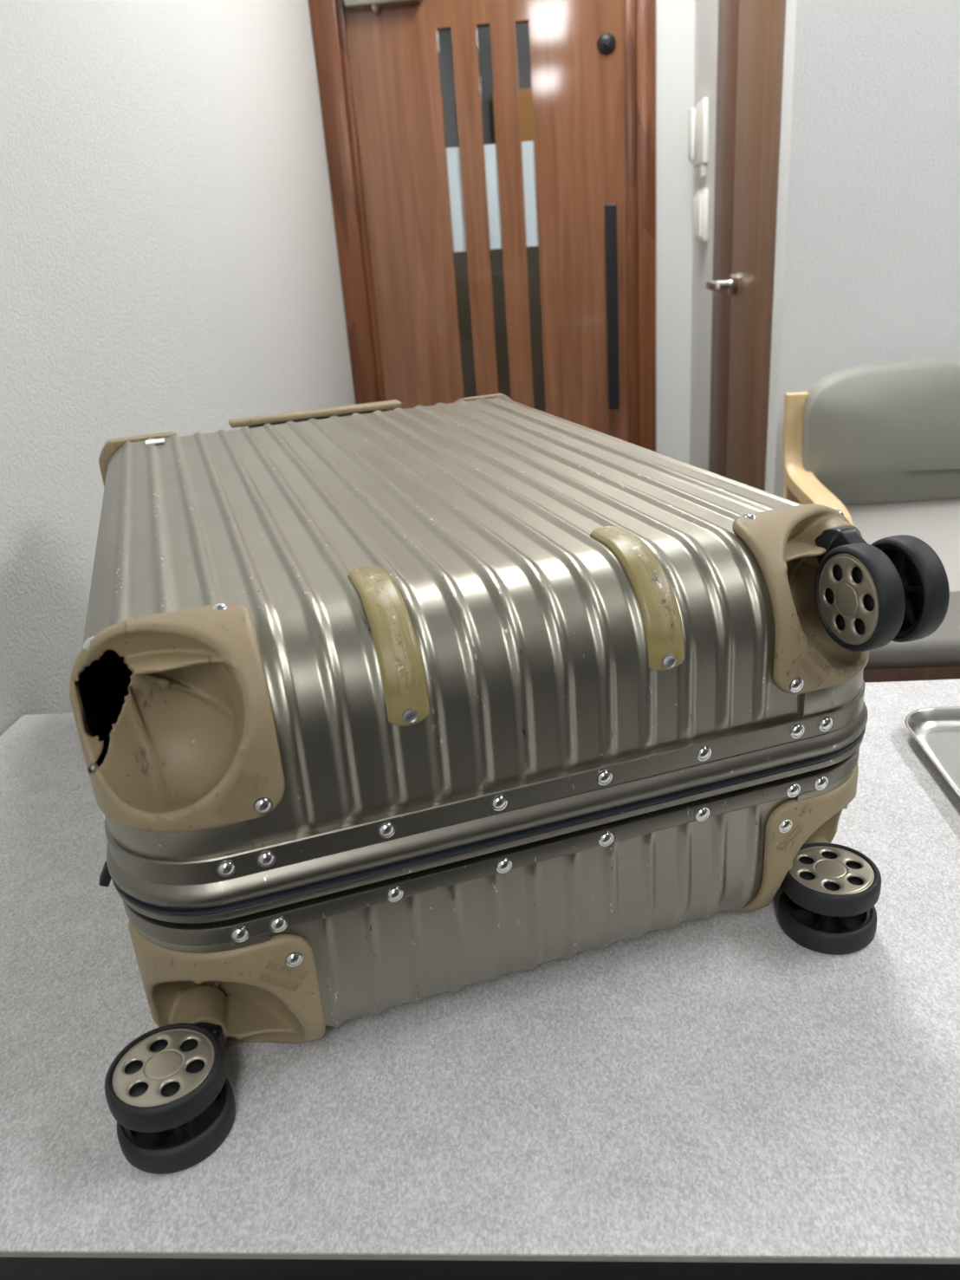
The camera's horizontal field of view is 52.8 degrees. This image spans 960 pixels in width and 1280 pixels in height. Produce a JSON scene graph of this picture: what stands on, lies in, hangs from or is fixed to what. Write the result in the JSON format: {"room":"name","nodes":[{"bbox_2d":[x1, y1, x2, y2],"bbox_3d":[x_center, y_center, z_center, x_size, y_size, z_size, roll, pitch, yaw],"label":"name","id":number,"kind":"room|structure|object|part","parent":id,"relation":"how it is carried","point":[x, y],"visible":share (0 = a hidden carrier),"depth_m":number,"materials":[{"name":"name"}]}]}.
{"room":"office reception room","nodes":[
{"label":"office reception room","id":0,"kind":"room"},
{"bbox_2d":[0,0,356,736],"bbox_3d":[-0.675,0.367,-0.998,0.100,2.420,8.204,-2,23,4],"label":"wall","id":1,"kind":"structure","parent":0,"point":[169,256],"depth_m":1.34,"materials":[{"name":"white paint"}]},
{"bbox_2d":[656,0,695,463],"bbox_3d":[0.137,-1.217,2.678,1.077,2.420,0.122,-2,23,4],"label":"wall","id":2,"kind":"structure","parent":0,"point":[675,19],"depth_m":2.62,"materials":[{"name":"white paint"}]},
{"bbox_2d":[308,0,656,451],"bbox_3d":[0.048,-1.065,2.722,0.878,2.120,0.127,-2,23,4],"label":"door","id":3,"kind":"structure","parent":2,"relation":"in","point":[491,164],"depth_m":2.65,"materials":[{"name":"brown wood"}]},
{"bbox_3d":[-0.048,-0.998,2.769,0.046,1.301,0.005,-2,23,4],"label":"glass pane","id":4,"kind":"part","parent":3,"relation":"part of","materials":[{"name":"white"}]},
{"bbox_3d":[0.054,-1.002,2.761,0.044,1.301,0.005,-2,23,4],"label":"glass pane","id":5,"kind":"part","parent":3,"relation":"part of","materials":[{"name":"white"}]},
{"bbox_3d":[0.155,-1.007,2.753,0.043,1.301,0.005,-2,23,4],"label":"glass pane","id":6,"kind":"part","parent":3,"relation":"part of","materials":[{"name":"white"}]},
{"bbox_3d":[0.371,-0.930,2.721,0.031,0.542,0.056,-2,23,4],"label":"bar handle","id":7,"kind":"part","parent":3,"relation":"part of","materials":[{"name":"black metal"}]},
{"bbox_2d":[689,0,718,470],"bbox_3d":[0.592,-1.020,2.121,0.100,2.420,1.009,-2,23,4],"label":"wall","id":8,"kind":"structure","parent":0,"point":[706,11],"depth_m":2.46,"materials":[{"name":"white paint"}]},
{"bbox_2d":[688,97,708,176],"bbox_3d":[0.540,-1.241,2.401,0.028,0.168,0.170,-2,23,4],"label":"intercom","id":9,"kind":"object","parent":8,"relation":"attached to","point":[698,114],"visible":1,"depth_m":2.37,"materials":[{"name":"white plastic"}]},
{"bbox_3d":[0.550,-1.158,2.381,0.012,0.028,0.040,-2,23,4],"label":"button panel","id":10,"kind":"part","parent":9,"relation":"part of","materials":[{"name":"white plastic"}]},
{"bbox_2d":[693,188,708,240],"bbox_3d":[0.554,-1.066,2.430,0.020,0.118,0.120,-2,23,4],"label":"switch panel","id":11,"kind":"object","parent":8,"relation":"attached to","point":[700,217],"visible":1,"depth_m":2.39,"materials":[{"name":"white plastic"}]},
{"bbox_2d":[706,0,786,491],"bbox_3d":[0.552,-0.788,2.012,0.162,2.080,0.624,-2,23,4],"label":"door","id":12,"kind":"structure","parent":8,"relation":"in","point":[751,33],"depth_m":1.91,"materials":[{"name":"brown wood"}]},
{"bbox_3d":[0.501,-0.725,1.976,0.060,0.048,0.134,-2,23,4],"label":"lever handle","id":13,"kind":"part","parent":12,"relation":"part of","materials":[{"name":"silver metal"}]},
{"bbox_3d":[0.595,-0.859,2.175,0.096,2.080,0.265,-2,23,4],"label":"casing","id":14,"kind":"part","parent":12,"relation":"part of","materials":[{"name":"brown wood"}]},
{"bbox_2d":[765,0,959,504],"bbox_3d":[1.723,-0.862,1.530,2.433,2.420,0.075,-2,23,4],"label":"wall","id":15,"kind":"structure","parent":0,"point":[867,255],"depth_m":1.61,"materials":[{"name":"white paint"}]},
{"bbox_3d":[1.164,1.089,0.222,3.510,0.100,10.300,-2,23,4],"label":"floor","id":16,"kind":"structure","parent":0,"visible":0},
{"bbox_2d":[0,679,959,1279],"bbox_3d":[0.278,0.478,0.816,1.496,0.697,0.574,-2,23,4],"label":"table","id":17,"kind":"object","parent":16,"relation":"on","point":[722,1095],"visible":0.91,"depth_m":0.51,"materials":[{"name":"grey stone"}]},
{"bbox_2d":[69,393,949,1174],"bbox_3d":[-0.069,-0.014,0.805,0.486,0.267,0.716,-11,23,-15],"label":"suitcase","id":18,"kind":"object","parent":17,"relation":"on","point":[375,710],"visible":1,"depth_m":0.52,"materials":[{"name":"metal"}]},
{"bbox_3d":[-0.178,-0.238,1.065,0.150,0.014,0.021,-11,23,-15],"label":"handle mount","id":19,"kind":"part","parent":18,"relation":"part of","materials":[{"name":"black plastic"}]},
{"bbox_3d":[-0.068,-0.030,0.814,0.460,0.027,0.682,-11,23,-15],"label":"frame","id":20,"kind":"part","parent":18,"relation":"part of","materials":[{"name":"metal"}]},
{"bbox_3d":[-0.066,-0.005,0.824,0.457,0.020,0.679,-11,23,-15],"label":"frame","id":21,"kind":"part","parent":18,"relation":"part of","materials":[{"name":"metal"}]},
{"bbox_2d":[904,706,959,800],"bbox_3d":[0.499,0.111,0.727,0.281,0.016,0.257,-2,23,4],"label":"metal tray","id":22,"kind":"object","parent":17,"relation":"on","point":[936,730],"visible":1,"depth_m":0.83,"materials":[{"name":"metal"}]},
{"bbox_2d":[782,355,959,682],"bbox_3d":[0.864,0.002,1.611,0.662,0.889,0.418,-2,23,4],"label":"armchair","id":23,"kind":"object","parent":16,"relation":"on","point":[878,444],"visible":0.44,"depth_m":1.60,"materials":[{"name":"grey leather"}]},
{"bbox_3d":[0.569,0.035,1.810,0.028,0.715,0.021,-2,23,4],"label":"leg","id":24,"kind":"part","parent":23,"relation":"part of","materials":[{"name":"brown wood"}]},
{"bbox_3d":[0.554,0.043,1.624,0.040,0.846,0.376,-2,23,4],"label":"arm frame","id":25,"kind":"part","parent":23,"relation":"part of","materials":[{"name":"brown wood"}]},
{"bbox_3d":[0.858,0.058,1.524,0.589,0.060,0.030,-2,23,4],"label":"seat rail","id":26,"kind":"part","parent":23,"relation":"part of","materials":[{"name":"brown wood"}]},
{"bbox_2d":[864,591,959,668],"bbox_3d":[0.862,-0.047,1.638,0.575,0.069,0.330,-2,23,4],"label":"seat cushion","id":27,"kind":"object","parent":23,"relation":"on","point":[940,649],"depth_m":1.50,"materials":[{"name":"grey leather"}]}
]}

